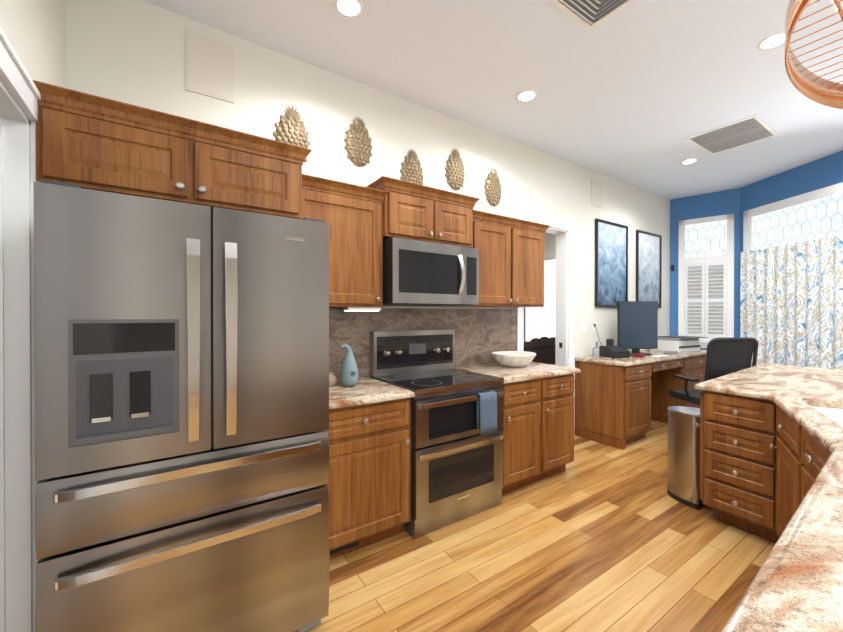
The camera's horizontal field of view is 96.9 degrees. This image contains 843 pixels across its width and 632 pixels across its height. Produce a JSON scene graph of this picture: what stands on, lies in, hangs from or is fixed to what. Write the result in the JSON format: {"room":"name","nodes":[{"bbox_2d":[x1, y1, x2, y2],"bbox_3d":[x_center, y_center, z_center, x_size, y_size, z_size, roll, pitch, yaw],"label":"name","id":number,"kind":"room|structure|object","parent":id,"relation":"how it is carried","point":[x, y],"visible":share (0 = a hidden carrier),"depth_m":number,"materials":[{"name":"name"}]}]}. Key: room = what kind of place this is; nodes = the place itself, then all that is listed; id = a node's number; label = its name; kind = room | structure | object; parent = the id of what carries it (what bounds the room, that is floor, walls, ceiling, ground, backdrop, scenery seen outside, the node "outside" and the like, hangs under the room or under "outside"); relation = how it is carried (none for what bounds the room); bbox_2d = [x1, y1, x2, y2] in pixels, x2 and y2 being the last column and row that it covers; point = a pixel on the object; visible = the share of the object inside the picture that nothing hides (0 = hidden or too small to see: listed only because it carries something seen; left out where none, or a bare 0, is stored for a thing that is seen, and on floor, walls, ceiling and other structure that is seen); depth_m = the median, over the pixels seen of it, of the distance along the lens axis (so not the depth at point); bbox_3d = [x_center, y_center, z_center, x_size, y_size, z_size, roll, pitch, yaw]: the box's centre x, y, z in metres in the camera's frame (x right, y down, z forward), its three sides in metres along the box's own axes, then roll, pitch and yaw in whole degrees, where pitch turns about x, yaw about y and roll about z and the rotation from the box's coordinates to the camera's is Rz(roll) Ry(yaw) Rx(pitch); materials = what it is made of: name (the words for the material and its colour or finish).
{"room":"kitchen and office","nodes":[
{"label":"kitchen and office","id":0,"kind":"room"},
{"bbox_2d":[0,0,65,555],"bbox_3d":[-0.282,-0.166,-0.482,0.155,3.100,5.600,0,0,-34],"label":"wall","id":1,"kind":"structure","parent":0,"point":[34,31],"depth_m":1.49,"materials":[{"name":"beige paint"}]},
{"bbox_2d":[0,26,40,631],"bbox_3d":[-1.252,0.277,0.983,0.187,2.201,1.112,0,0,-34],"label":"trim","id":2,"kind":"structure","parent":1,"relation":"attached to","point":[18,560],"depth_m":1.36,"materials":[{"name":"white"}]},
{"bbox_2d":[36,92,304,218],"bbox_3d":[-1.191,-0.657,1.905,0.984,0.301,0.618,0,0,-34],"label":"upper cabinet","id":3,"kind":"object","parent":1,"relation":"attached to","point":[89,141],"depth_m":1.59,"materials":[{"name":"brown wood"}]},
{"bbox_2d":[273,105,310,161],"bbox_3d":[-0.869,-1.210,2.487,0.238,0.350,0.072,0,0,-34],"label":"decor","id":4,"kind":"object","parent":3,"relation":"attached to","point":[290,129],"depth_m":2.47,"materials":[{"name":"gold metal"}]},
{"bbox_2d":[66,0,669,427],"bbox_3d":[0.990,-0.185,3.841,7.105,3.100,0.140,0,0,-34],"label":"wall","id":5,"kind":"structure","parent":0,"point":[132,52],"depth_m":2.73,"materials":[{"name":"beige paint"}]},
{"bbox_2d":[186,29,233,102],"bbox_3d":[-1.257,-1.483,2.226,0.250,0.350,0.009,0,0,-34],"label":"speaker grille","id":6,"kind":"object","parent":5,"relation":"attached to","point":[209,67],"depth_m":2.22,"materials":[{"name":"beige plastic"}]},
{"bbox_2d":[305,174,384,307],"bbox_3d":[-0.602,-0.461,2.467,0.615,0.805,0.348,0,0,-34],"label":"upper cabinet","id":7,"kind":"object","parent":5,"relation":"attached to","point":[355,214],"depth_m":2.37,"materials":[{"name":"brown wood"}]},
{"bbox_2d":[342,307,380,310],"bbox_3d":[-0.400,-0.044,2.505,0.235,0.026,0.100,0,0,-34],"label":"under-cabinet light","id":8,"kind":"object","parent":7,"relation":"attached to","point":[361,308],"visible":1,"depth_m":2.46,"materials":[{"name":"white plastic"}]},
{"bbox_2d":[344,117,372,166],"bbox_3d":[-0.477,-1.269,2.751,0.221,0.359,0.072,0,0,-34],"label":"decor","id":9,"kind":"object","parent":5,"relation":"attached to","point":[358,147],"depth_m":2.74,"materials":[{"name":"gold metal"}]},
{"bbox_2d":[329,308,516,378],"bbox_3d":[-0.003,0.194,3.073,2.278,0.507,0.020,0,0,-34],"label":"backsplash","id":10,"kind":"structure","parent":5,"relation":"attached to","point":[481,335],"depth_m":3.12,"materials":[{"name":"stone"}]},
{"bbox_2d":[385,184,476,247],"bbox_3d":[-0.014,-0.699,2.845,0.776,0.325,0.378,0,0,-34],"label":"upper cabinet","id":11,"kind":"object","parent":5,"relation":"attached to","point":[411,214],"depth_m":2.66,"materials":[{"name":"brown wood"}]},
{"bbox_2d":[400,149,423,184],"bbox_3d":[-0.094,-1.197,3.010,0.218,0.264,0.072,0,0,-34],"label":"decor","id":12,"kind":"object","parent":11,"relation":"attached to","point":[411,171],"depth_m":3.00,"materials":[{"name":"gold metal"}]},
{"bbox_2d":[383,237,478,306],"bbox_3d":[0.015,-0.298,2.810,0.755,0.439,0.470,0,0,-34],"label":"microwave","id":13,"kind":"object","parent":11,"relation":"attached to","point":[419,273],"visible":0.96,"depth_m":2.60,"materials":[{"name":"silver metal"}]},
{"bbox_2d":[445,149,464,189],"bbox_3d":[0.271,-1.263,3.257,0.211,0.347,0.072,0,0,-34],"label":"decor","id":14,"kind":"object","parent":5,"relation":"attached to","point":[455,174],"depth_m":3.25,"materials":[{"name":"gold metal"}]},
{"bbox_2d":[484,168,501,205],"bbox_3d":[0.648,-1.202,3.512,0.220,0.349,0.072,0,0,-34],"label":"decor","id":15,"kind":"object","parent":5,"relation":"attached to","point":[493,191],"depth_m":3.50,"materials":[{"name":"gold metal"}]},
{"bbox_2d":[451,216,546,306],"bbox_3d":[0.674,-0.433,3.329,0.899,0.700,0.348,0,0,-34],"label":"upper cabinet","id":16,"kind":"object","parent":5,"relation":"attached to","point":[511,256],"depth_m":3.17,"materials":[{"name":"brown wood"}]},
{"bbox_2d":[515,210,574,417],"bbox_3d":[1.295,0.156,4.031,0.942,2.416,0.170,0,0,-34],"label":"trim","id":17,"kind":"structure","parent":5,"relation":"attached to","point":[563,231],"depth_m":4.20,"materials":[{"name":"white wood"}]},
{"bbox_2d":[579,322,584,332],"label":"outlet","id":18,"kind":"object","parent":5,"relation":"attached to","point":[581,327],"depth_m":4.34,"materials":[{"name":"white plastic"}]},
{"bbox_2d":[591,179,602,207],"bbox_3d":[2.120,-1.473,4.508,0.240,0.310,0.009,0,0,-34],"label":"speaker grille","id":19,"kind":"object","parent":5,"relation":"attached to","point":[596,186],"depth_m":4.50,"materials":[{"name":"beige plastic"}]},
{"bbox_2d":[593,322,602,345],"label":"outlet","id":20,"kind":"object","parent":5,"relation":"attached to","point":[594,323],"depth_m":4.47,"materials":[{"name":"white plastic"}]},
{"bbox_2d":[595,218,627,306],"bbox_3d":[2.391,-0.639,4.682,0.720,1.060,0.029,0,0,-34],"label":"picture frame","id":21,"kind":"object","parent":5,"relation":"attached to","point":[611,264],"visible":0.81,"depth_m":4.66,"materials":[{"name":"black"}]},
{"bbox_2d":[636,230,661,307],"bbox_3d":[3.178,-0.637,5.214,0.680,1.050,0.029,0,0,-34],"label":"picture frame","id":22,"kind":"object","parent":5,"relation":"attached to","point":[648,266],"visible":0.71,"depth_m":5.21,"materials":[{"name":"black"}]},
{"bbox_2d":[141,0,842,199],"bbox_3d":[1.589,-1.763,3.310,12.800,0.060,9.800,0,0,-34],"label":"ceiling","id":23,"kind":"structure","parent":0,"point":[636,93],"depth_m":2.61,"materials":[{"name":"white paint"}]},
{"bbox_2d":[334,0,363,17],"bbox_3d":[-0.406,-1.725,2.083,0.163,0.004,0.163,0,0,-40],"label":"recessed light","id":24,"kind":"object","parent":23,"relation":"in","point":[351,8],"depth_m":2.09,"materials":[{"name":"white"}]},
{"bbox_2d":[516,90,536,101],"bbox_3d":[0.826,-1.729,2.939,0.163,0.004,0.163,0,0,-40],"label":"recessed light","id":25,"kind":"object","parent":23,"relation":"in","point":[526,95],"depth_m":2.93,"materials":[{"name":"white"}]},
{"bbox_2d":[548,0,635,30],"bbox_3d":[0.960,-1.716,1.955,0.440,0.020,0.440,0,0,-34],"label":"ceiling vent","id":26,"kind":"object","parent":23,"relation":"in","point":[589,15],"visible":1,"depth_m":2.10,"materials":[{"name":"white metal"}]},
{"bbox_2d":[680,158,697,163],"bbox_3d":[3.006,-1.735,4.195,0.163,0.004,0.163,0,0,-43],"label":"recessed light","id":27,"kind":"object","parent":23,"relation":"in","point":[688,161],"depth_m":4.19,"materials":[{"name":"white"}]},
{"bbox_2d":[685,114,778,154],"bbox_3d":[2.993,-1.727,3.607,0.640,0.014,0.540,0,0,-34],"label":"ceiling vent","id":28,"kind":"object","parent":23,"relation":"in","point":[746,131],"visible":0.98,"depth_m":3.58,"materials":[{"name":"white metal"}]},
{"bbox_2d":[757,31,792,49],"bbox_3d":[2.216,-1.727,2.346,0.163,0.004,0.163,0,0,17],"label":"recessed light","id":29,"kind":"object","parent":23,"relation":"in","point":[774,40],"depth_m":2.35,"materials":[{"name":"white plastic"}]},
{"bbox_2d":[784,0,842,108],"bbox_3d":[1.371,-1.093,0.957,1.120,1.257,0.600,0,0,-34],"label":"pendant light","id":30,"kind":"object","parent":23,"relation":"hanging from","point":[806,82],"visible":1,"depth_m":1.20,"materials":[{"name":"brown wood"}]},
{"bbox_2d":[294,420,774,631],"bbox_3d":[1.589,1.397,3.324,12.800,0.060,9.800,0,0,-34],"label":"floor","id":31,"kind":"structure","parent":0,"point":[594,536],"depth_m":2.06,"materials":[{"name":"brown wood"}]},
{"bbox_2d":[33,179,328,631],"bbox_3d":[-1.029,0.476,1.742,0.915,1.795,1.002,0,0,-34],"label":"refrigerator","id":32,"kind":"object","parent":31,"relation":"on","point":[181,374],"visible":1,"depth_m":1.31,"materials":[{"name":"grey metal"}]},
{"bbox_2d":[326,377,414,559],"bbox_3d":[-0.490,0.911,2.361,0.654,0.920,0.658,0,0,-34],"label":"base cabinet","id":33,"kind":"object","parent":31,"relation":"on","point":[369,479],"visible":0.62,"depth_m":2.14,"materials":[{"name":"brown wood"}]},
{"bbox_2d":[329,372,336,386],"bbox_3d":[-0.587,0.406,2.404,0.086,0.087,0.086,0,0,-34],"label":"stone pot","id":34,"kind":"object","parent":33,"relation":"on","point":[332,380],"visible":0.71,"depth_m":2.38,"materials":[{"name":"beige stone"}]},
{"bbox_2d":[340,344,358,386],"bbox_3d":[-0.467,0.313,2.413,0.121,0.273,0.120,0,0,-34],"label":"vase","id":35,"kind":"object","parent":33,"relation":"on","point":[349,375],"visible":1,"depth_m":2.38,"materials":[{"name":"blue ceramic"}]},
{"bbox_2d":[370,329,503,538],"bbox_3d":[0.120,0.742,2.727,0.760,1.255,0.680,0,0,-34],"label":"range oven","id":36,"kind":"object","parent":31,"relation":"on","point":[456,466],"visible":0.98,"depth_m":2.51,"materials":[{"name":"grey metal"}]},
{"bbox_2d":[477,391,497,434],"bbox_3d":[0.450,0.657,2.550,0.174,0.282,0.044,0,0,-38],"label":"towel","id":37,"kind":"object","parent":36,"relation":"hanging from","point":[486,412],"visible":0.98,"depth_m":2.53,"materials":[{"name":"blue fabric"}]},
{"bbox_2d":[455,362,579,493],"bbox_3d":[0.806,0.907,3.237,0.936,0.920,0.658,0,0,-34],"label":"base cabinet","id":38,"kind":"object","parent":31,"relation":"on","point":[538,420],"visible":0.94,"depth_m":2.99,"materials":[{"name":"brown wood"}]},
{"bbox_2d":[492,351,535,366],"bbox_3d":[0.818,0.386,3.317,0.390,0.120,0.388,0,0,-34],"label":"bowl","id":39,"kind":"object","parent":38,"relation":"on","point":[514,358],"visible":1,"depth_m":3.21,"materials":[{"name":"beige"}]},
{"bbox_2d":[524,337,554,364],"bbox_3d":[1.331,0.803,4.686,0.860,1.115,0.550,0,0,-34],"label":"settee","id":40,"kind":"object","parent":31,"relation":"on","point":[543,348],"visible":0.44,"depth_m":4.42,"materials":[{"name":"black wood"}]},
{"bbox_2d":[574,349,706,449],"bbox_3d":[2.866,0.913,4.665,2.320,0.895,0.598,0,0,-34],"label":"built-in desk","id":41,"kind":"object","parent":31,"relation":"on","point":[621,403],"visible":0.83,"depth_m":4.08,"materials":[{"name":"brown wood"}]},
{"bbox_2d":[592,341,597,356],"bbox_3d":[1.990,0.376,4.280,0.068,0.180,0.070,0,0,-34],"label":"pencil cup","id":42,"kind":"object","parent":41,"relation":"on","point":[594,352],"visible":1,"depth_m":4.25,"materials":[{"name":"grey plastic"}]},
{"bbox_2d":[599,339,629,357],"bbox_3d":[2.202,0.367,4.260,0.220,0.200,0.230,0,0,-14],"label":"telephone","id":43,"kind":"object","parent":41,"relation":"on","point":[610,349],"visible":1,"depth_m":4.21,"materials":[{"name":"black plastic"}]},
{"bbox_2d":[617,301,657,355],"bbox_3d":[2.585,0.146,4.487,0.452,0.640,0.276,0,0,-34],"label":"monitor","id":44,"kind":"object","parent":41,"relation":"on","point":[637,326],"visible":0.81,"depth_m":4.46,"materials":[{"name":"black plastic"}]},
{"bbox_2d":[633,350,677,357],"bbox_3d":[2.814,0.449,4.418,0.860,0.035,0.170,0,0,-34],"label":"book","id":45,"kind":"object","parent":41,"relation":"on","point":[665,352],"visible":0.98,"depth_m":4.37,"materials":[{"name":"red"}]},
{"bbox_2d":[650,336,707,351],"bbox_3d":[3.466,0.369,5.029,0.480,0.188,0.490,0,0,-26],"label":"printer","id":46,"kind":"object","parent":41,"relation":"on","point":[680,343],"visible":0.94,"depth_m":4.92,"materials":[{"name":"white plastic"}]},
{"bbox_2d":[667,406,704,509],"bbox_3d":[2.010,1.038,2.825,0.308,0.662,0.253,0,0,-34],"label":"steel trash can","id":47,"kind":"object","parent":31,"relation":"on","point":[683,487],"visible":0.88,"depth_m":2.72,"materials":[{"name":"silver metal"}]},
{"bbox_2d":[669,337,757,405],"bbox_3d":[3.055,0.786,3.942,0.727,1.156,0.743,0,0,-34],"label":"office chair","id":48,"kind":"object","parent":31,"relation":"on","point":[725,356],"visible":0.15,"depth_m":3.70,"materials":[{"name":"black plastic"}]},
{"bbox_2d":[694,363,842,631],"bbox_3d":[2.082,0.698,1.625,4.122,1.353,1.939,0,0,-34],"label":"kitchen island","id":49,"kind":"object","parent":31,"relation":"on","point":[771,452],"visible":1,"depth_m":1.96,"materials":[{"name":"stone"}]},
{"bbox_2d":[525,232,555,340],"bbox_3d":[2.532,-0.199,6.869,0.140,3.100,3.150,0,0,-34],"label":"wall","id":50,"kind":"structure","parent":0,"point":[549,243],"depth_m":6.96,"materials":[{"name":"beige paint"}]},
{"bbox_2d":[524,307,527,341],"bbox_3d":[1.595,0.101,6.792,0.060,2.400,0.750,0,0,-34],"label":"window","id":51,"kind":"structure","parent":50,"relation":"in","point":[524,307],"depth_m":6.82,"materials":[{"name":"white"}]},
{"bbox_2d":[527,253,555,341],"bbox_3d":[2.306,0.154,6.186,0.120,2.400,1.550,0,0,-34],"label":"window","id":52,"kind":"structure","parent":50,"relation":"in","point":[540,322],"depth_m":6.43,"materials":[{"name":"white glass"}]},
{"bbox_2d":[670,188,739,349],"bbox_3d":[4.061,-0.193,5.405,0.870,3.100,0.140,0,0,41],"label":"wall","id":53,"kind":"structure","parent":0,"point":[724,202],"depth_m":5.34,"materials":[{"name":"blue paint"}]},
{"bbox_2d":[671,213,733,347],"bbox_3d":[4.004,-0.472,5.330,0.739,1.859,0.073,0,0,38],"label":"bay window","id":54,"kind":"structure","parent":53,"relation":"in","point":[705,276],"depth_m":5.30,"materials":[{"name":"white"}]},
{"bbox_2d":[740,150,842,272],"bbox_3d":[4.489,-0.185,3.798,0.140,3.100,2.620,0,0,-4],"label":"wall","id":55,"kind":"structure","parent":0,"point":[823,172],"depth_m":4.40,"materials":[{"name":"blue paint"}]},
{"bbox_2d":[740,235,842,369],"bbox_3d":[4.355,0.112,3.810,0.081,1.905,2.380,0,0,-4],"label":"window curtain","id":56,"kind":"object","parent":55,"relation":"hanging from","point":[791,304],"visible":0.69,"depth_m":4.28,"materials":[{"name":"fabric"}]},
{"bbox_2d":[743,182,842,251],"bbox_3d":[4.396,-0.405,3.816,0.041,1.980,2.430,0,0,-4],"label":"bay window","id":57,"kind":"structure","parent":55,"relation":"in","point":[815,214],"depth_m":4.35,"materials":[{"name":"white glass"}]}
]}

